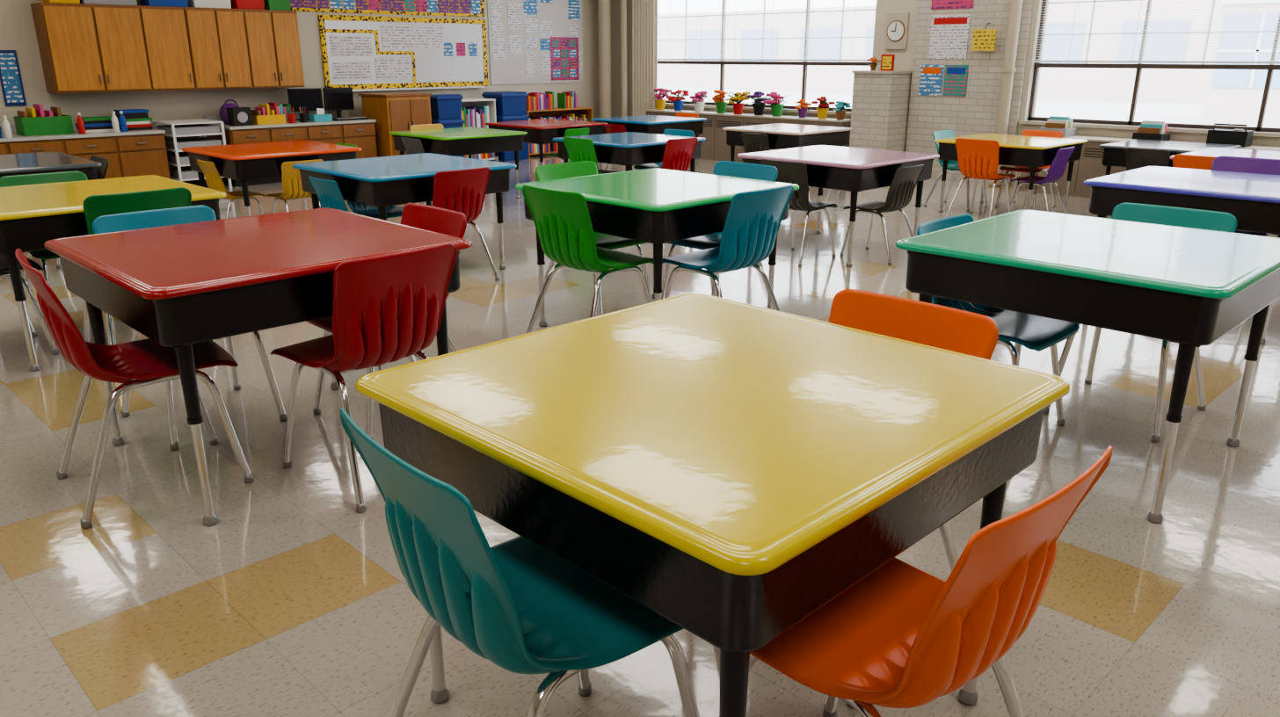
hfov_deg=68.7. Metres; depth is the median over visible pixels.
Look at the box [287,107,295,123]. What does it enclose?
pencil cup
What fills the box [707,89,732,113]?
potted flower
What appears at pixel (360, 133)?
base cabinet
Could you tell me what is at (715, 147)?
radiator cover
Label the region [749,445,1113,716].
chair
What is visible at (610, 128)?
chair
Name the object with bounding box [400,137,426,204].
chair
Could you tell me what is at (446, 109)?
chair
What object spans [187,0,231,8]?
storage bin
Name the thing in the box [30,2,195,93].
upper cabinet
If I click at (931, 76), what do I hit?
poster
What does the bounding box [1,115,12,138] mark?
glue bottle
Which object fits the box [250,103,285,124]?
plastic basket
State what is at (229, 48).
upper cabinet
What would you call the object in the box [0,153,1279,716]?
floor
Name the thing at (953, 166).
chair
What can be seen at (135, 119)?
book stack
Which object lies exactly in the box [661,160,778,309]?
chair
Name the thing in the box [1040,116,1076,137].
plastic basket
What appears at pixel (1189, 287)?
table
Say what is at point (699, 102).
potted flower
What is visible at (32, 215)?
table
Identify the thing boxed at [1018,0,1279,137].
window
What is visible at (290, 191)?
chair
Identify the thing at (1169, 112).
ground
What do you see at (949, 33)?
poster
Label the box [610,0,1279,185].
wall
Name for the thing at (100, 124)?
book stack
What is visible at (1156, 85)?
annex building
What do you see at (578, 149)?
chair
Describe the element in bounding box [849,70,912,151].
brick column
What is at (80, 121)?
glue bottle
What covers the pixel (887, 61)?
picture frame
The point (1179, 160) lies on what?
chair
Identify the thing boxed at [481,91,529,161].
chair
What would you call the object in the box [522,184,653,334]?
chair
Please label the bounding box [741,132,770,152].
chair
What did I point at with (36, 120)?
plastic basket
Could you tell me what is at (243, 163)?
table
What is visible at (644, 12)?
window curtain
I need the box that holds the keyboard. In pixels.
[333,116,368,121]
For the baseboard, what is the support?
attached to the wall at (18, 32)
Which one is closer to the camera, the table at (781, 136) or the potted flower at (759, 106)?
the table at (781, 136)
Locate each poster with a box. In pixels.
[0,50,26,106]
[918,64,944,95]
[928,14,970,58]
[930,0,974,9]
[942,65,968,96]
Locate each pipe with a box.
[597,0,610,117]
[619,0,627,116]
[988,0,1023,186]
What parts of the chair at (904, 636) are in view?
chrome frame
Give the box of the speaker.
[226,107,252,126]
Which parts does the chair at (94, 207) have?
chrome frame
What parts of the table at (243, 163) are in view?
leg, leg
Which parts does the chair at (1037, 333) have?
chrome frame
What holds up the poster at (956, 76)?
attached to the brick pilaster
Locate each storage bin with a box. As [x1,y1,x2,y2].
[42,0,79,3]
[80,0,137,5]
[140,0,188,7]
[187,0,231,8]
[230,0,264,9]
[263,0,290,10]
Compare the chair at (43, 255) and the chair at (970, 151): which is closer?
the chair at (43, 255)
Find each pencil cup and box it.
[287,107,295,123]
[298,106,306,122]
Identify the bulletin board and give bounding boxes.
[290,0,485,17]
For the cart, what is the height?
0.705 m
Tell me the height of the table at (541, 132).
0.660 m
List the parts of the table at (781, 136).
leg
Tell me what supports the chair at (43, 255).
on the floor
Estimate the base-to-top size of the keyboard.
0.026 m
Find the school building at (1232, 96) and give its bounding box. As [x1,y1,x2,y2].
[1200,0,1279,127]
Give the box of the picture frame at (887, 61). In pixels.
[880,54,894,71]
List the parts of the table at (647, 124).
leg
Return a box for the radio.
[1206,123,1253,147]
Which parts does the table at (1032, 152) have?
leg, leg, leg, leg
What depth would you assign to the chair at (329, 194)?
5.74 m
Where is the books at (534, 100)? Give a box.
[526,91,553,110]
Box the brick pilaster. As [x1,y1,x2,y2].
[905,0,1033,185]
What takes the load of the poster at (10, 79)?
attached to the wall at (18, 32)
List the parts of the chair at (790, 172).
chrome frame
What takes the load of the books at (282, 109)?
on the base cabinet at (360, 133)
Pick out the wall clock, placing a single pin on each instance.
(897, 24)
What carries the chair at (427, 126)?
on the floor
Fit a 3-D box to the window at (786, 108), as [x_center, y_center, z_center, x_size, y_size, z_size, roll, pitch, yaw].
[1.470,-4.446,12.461,0.200,2.185,3.910,-17,25,-42]
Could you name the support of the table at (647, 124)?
on the floor
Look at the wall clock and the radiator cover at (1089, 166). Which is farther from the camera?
the wall clock
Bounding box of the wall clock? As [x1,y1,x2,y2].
[884,12,909,49]
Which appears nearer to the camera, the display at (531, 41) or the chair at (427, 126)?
the chair at (427, 126)
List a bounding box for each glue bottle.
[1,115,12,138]
[76,112,85,134]
[110,111,119,132]
[118,110,127,131]
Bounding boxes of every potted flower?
[651,87,672,109]
[667,89,689,110]
[689,90,707,111]
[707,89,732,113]
[727,91,750,114]
[742,91,770,115]
[763,91,792,116]
[794,99,812,117]
[811,96,835,118]
[831,101,850,119]
[866,57,880,70]
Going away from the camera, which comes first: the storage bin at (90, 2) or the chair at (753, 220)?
the chair at (753, 220)
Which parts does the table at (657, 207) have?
leg, leg, leg, leg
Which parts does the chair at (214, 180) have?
chrome frame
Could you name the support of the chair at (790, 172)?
on the floor
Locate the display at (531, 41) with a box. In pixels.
[487,0,583,84]
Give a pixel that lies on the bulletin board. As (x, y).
(454, 8)
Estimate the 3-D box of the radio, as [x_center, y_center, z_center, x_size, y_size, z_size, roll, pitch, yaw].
[5.421,-2.057,8.598,0.200,0.197,0.320,-17,25,-42]
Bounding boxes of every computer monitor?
[286,87,323,121]
[322,87,354,119]
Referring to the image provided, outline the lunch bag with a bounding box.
[219,99,239,123]
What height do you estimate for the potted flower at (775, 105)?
0.301 m
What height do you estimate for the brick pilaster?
2.998 m
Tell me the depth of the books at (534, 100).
13.13 m
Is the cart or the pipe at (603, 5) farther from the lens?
the pipe at (603, 5)
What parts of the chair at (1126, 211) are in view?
chrome frame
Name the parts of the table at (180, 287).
leg, leg, leg, leg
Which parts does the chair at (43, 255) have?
chrome frame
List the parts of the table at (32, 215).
leg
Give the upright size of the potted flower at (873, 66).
0.148 m
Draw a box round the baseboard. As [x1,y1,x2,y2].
[182,179,205,183]
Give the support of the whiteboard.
attached to the wall at (18, 32)
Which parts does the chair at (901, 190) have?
chrome frame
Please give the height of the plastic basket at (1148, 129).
0.190 m
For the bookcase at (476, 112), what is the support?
on the floor
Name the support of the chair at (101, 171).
on the floor
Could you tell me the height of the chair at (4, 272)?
0.802 m
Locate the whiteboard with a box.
[318,14,488,91]
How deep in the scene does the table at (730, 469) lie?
1.62 m
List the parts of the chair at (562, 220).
chrome frame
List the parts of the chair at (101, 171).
chrome frame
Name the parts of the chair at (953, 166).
chrome frame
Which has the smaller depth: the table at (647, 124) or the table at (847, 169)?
the table at (847, 169)
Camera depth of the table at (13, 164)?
6.08 m
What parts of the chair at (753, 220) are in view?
chrome frame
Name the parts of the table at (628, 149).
leg, leg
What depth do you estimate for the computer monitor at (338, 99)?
11.24 m
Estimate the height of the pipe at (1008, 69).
3.000 m
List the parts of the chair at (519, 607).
chrome frame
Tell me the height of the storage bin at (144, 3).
0.160 m
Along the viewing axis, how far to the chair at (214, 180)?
7.22 m
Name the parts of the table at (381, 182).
leg, leg, leg, leg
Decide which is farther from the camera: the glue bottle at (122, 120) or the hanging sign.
the hanging sign
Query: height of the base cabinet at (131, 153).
0.730 m
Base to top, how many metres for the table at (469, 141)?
0.655 m
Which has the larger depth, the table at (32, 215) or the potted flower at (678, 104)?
the potted flower at (678, 104)
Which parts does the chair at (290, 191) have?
chrome frame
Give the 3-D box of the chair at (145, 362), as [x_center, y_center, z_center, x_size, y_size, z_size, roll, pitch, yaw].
[-1.640,0.033,3.066,0.537,0.802,0.481,-14,23,-36]
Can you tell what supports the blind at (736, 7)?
attached to the window at (786, 108)
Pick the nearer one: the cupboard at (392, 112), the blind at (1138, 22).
the blind at (1138, 22)
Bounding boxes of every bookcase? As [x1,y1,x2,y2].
[461,97,498,161]
[526,106,593,158]
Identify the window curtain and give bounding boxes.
[632,0,657,116]
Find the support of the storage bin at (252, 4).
on the upper cabinet at (229, 48)
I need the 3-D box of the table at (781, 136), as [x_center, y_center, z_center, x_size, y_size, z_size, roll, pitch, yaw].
[1.546,-2.110,9.907,0.993,0.650,0.993,-17,25,-42]
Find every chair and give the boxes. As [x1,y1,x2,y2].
[0,171,87,305]
[0,254,59,354]
[14,248,254,529]
[56,155,108,268]
[82,187,215,344]
[92,205,287,450]
[196,159,266,218]
[266,159,323,213]
[269,242,457,513]
[297,143,358,210]
[306,203,466,439]
[308,176,395,223]
[339,407,699,716]
[346,200,403,221]
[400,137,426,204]
[410,123,464,157]
[429,93,464,156]
[432,167,499,281]
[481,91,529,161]
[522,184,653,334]
[534,160,653,316]
[544,127,589,164]
[562,136,618,174]
[603,123,625,171]
[633,129,693,169]
[661,137,698,171]
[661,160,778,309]
[662,184,793,311]
[674,112,699,172]
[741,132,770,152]
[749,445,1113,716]
[759,159,837,267]
[829,289,998,707]
[839,164,923,264]
[916,213,1079,426]
[923,130,987,211]
[945,138,1015,218]
[994,130,1063,210]
[1007,146,1074,213]
[1043,202,1236,443]
[1125,147,1170,171]
[1172,153,1217,170]
[1210,155,1279,237]
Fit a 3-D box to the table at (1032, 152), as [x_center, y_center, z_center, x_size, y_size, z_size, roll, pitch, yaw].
[3.330,-1.655,8.499,0.993,0.655,0.993,-17,25,-42]
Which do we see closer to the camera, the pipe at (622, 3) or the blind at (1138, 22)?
the blind at (1138, 22)
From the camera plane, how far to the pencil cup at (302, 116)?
10.68 m
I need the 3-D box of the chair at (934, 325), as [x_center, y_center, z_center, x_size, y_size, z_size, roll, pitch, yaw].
[0.500,0.294,2.264,0.537,0.802,0.481,-17,25,-42]
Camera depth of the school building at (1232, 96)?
20.05 m
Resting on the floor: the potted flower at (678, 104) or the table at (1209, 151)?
the table at (1209, 151)
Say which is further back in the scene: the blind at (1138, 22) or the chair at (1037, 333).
the blind at (1138, 22)
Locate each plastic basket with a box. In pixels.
[13,103,73,136]
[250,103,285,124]
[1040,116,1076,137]
[1132,120,1170,140]
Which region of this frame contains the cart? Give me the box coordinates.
[152,118,232,188]
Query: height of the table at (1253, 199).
0.735 m
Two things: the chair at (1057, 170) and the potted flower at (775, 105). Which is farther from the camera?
the potted flower at (775, 105)
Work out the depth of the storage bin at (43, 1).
9.05 m
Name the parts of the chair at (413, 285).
chrome frame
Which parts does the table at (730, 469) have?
leg, leg, leg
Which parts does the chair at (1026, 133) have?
chrome frame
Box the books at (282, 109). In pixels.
[268,102,290,121]
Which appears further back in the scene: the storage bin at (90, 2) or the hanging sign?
the hanging sign
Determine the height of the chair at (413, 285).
0.802 m
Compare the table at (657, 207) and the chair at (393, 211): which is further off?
the chair at (393, 211)
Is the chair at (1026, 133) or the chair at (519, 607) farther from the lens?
the chair at (1026, 133)
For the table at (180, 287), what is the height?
0.768 m
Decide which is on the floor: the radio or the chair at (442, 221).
the chair at (442, 221)
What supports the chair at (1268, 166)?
on the floor
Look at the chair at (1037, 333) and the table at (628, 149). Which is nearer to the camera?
the chair at (1037, 333)
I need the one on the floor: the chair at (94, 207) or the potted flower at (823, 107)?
the chair at (94, 207)
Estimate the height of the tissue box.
0.149 m
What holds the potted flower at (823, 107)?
on the radiator cover at (715, 147)
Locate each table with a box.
[0,152,101,180]
[0,174,226,371]
[43,208,472,526]
[181,140,361,216]
[292,152,516,269]
[355,293,1070,716]
[388,126,527,198]
[484,118,607,169]
[514,167,799,327]
[552,131,705,172]
[590,115,706,172]
[722,123,852,190]
[736,145,939,267]
[895,209,1279,523]
[934,133,1087,212]
[1083,166,1279,344]
[1099,138,1241,175]
[1169,147,1279,159]
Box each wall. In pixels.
[0,0,599,167]
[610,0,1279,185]
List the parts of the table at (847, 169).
leg, leg, leg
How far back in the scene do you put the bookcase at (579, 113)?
13.49 m
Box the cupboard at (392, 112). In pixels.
[358,92,432,157]
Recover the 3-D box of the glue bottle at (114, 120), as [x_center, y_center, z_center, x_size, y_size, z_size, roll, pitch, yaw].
[-5.238,-2.363,9.340,0.060,0.200,0.058,-17,25,-42]
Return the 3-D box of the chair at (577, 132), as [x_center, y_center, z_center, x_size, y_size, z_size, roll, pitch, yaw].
[-0.799,-2.216,10.275,0.375,0.625,0.419,-17,25,-42]
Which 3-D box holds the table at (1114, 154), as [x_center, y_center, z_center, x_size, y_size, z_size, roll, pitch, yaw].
[4.690,-1.596,8.373,0.899,0.620,0.899,-17,25,-42]
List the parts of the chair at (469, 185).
chrome frame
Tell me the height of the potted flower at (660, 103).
0.299 m
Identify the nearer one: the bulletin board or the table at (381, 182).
the table at (381, 182)
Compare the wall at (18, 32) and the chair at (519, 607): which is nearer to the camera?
the chair at (519, 607)
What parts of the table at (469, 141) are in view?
leg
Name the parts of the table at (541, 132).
leg, leg, leg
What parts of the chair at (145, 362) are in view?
chrome frame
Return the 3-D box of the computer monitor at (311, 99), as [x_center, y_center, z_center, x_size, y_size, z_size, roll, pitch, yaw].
[-3.929,-2.988,11.006,0.400,0.360,0.170,-15,23,-38]
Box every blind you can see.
[657,0,876,61]
[1034,0,1279,64]
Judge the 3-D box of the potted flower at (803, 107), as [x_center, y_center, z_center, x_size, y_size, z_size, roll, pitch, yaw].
[2.072,-3.166,11.835,0.234,0.225,0.256,1,18,2]
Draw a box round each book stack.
[75,116,113,132]
[112,109,152,130]
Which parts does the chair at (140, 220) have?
chrome frame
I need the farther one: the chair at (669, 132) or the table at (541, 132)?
the table at (541, 132)
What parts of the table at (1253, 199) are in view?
leg, leg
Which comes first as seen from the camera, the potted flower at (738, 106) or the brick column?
the brick column
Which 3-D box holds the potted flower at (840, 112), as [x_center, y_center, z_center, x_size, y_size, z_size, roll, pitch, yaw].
[2.448,-3.029,11.425,0.247,0.218,0.256,3,18,9]
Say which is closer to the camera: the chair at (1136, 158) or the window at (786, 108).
the chair at (1136, 158)
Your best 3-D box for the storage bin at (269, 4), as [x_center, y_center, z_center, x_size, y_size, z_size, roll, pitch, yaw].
[-4.110,-4.023,10.534,0.280,0.200,0.240,-17,25,-42]
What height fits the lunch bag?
0.267 m
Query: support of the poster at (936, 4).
attached to the brick pilaster
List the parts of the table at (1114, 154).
leg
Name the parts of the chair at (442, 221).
chrome frame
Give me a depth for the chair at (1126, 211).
3.72 m
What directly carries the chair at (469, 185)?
on the floor
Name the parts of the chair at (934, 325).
chrome frame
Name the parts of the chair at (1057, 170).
chrome frame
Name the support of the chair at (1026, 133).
on the floor
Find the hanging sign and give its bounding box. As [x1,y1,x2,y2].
[971,22,996,50]
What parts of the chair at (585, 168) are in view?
chrome frame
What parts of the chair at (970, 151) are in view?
chrome frame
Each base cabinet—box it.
[0,121,170,178]
[204,109,377,186]
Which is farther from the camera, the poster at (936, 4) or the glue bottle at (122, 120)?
the poster at (936, 4)
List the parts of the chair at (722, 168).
chrome frame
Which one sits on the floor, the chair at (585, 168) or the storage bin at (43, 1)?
the chair at (585, 168)
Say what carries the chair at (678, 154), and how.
on the floor
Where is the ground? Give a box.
[657,86,1279,128]
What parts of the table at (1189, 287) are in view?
leg, leg, leg, leg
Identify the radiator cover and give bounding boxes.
[644,109,850,162]
[1018,134,1279,197]
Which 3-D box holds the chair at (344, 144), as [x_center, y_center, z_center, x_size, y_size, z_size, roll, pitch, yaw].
[-2.631,-1.463,7.906,0.440,0.657,0.394,-17,25,-42]
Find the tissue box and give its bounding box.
[309,108,332,122]
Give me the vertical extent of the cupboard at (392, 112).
0.925 m
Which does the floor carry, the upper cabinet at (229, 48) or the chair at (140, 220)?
the chair at (140, 220)
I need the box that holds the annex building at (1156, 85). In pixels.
[657,0,1221,103]
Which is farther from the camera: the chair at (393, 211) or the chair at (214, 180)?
the chair at (214, 180)
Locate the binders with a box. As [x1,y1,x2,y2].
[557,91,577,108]
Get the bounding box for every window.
[657,0,875,115]
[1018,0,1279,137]
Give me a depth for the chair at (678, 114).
11.49 m
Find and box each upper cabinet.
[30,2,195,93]
[183,7,304,89]
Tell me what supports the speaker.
on the base cabinet at (360, 133)
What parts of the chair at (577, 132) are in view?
chrome frame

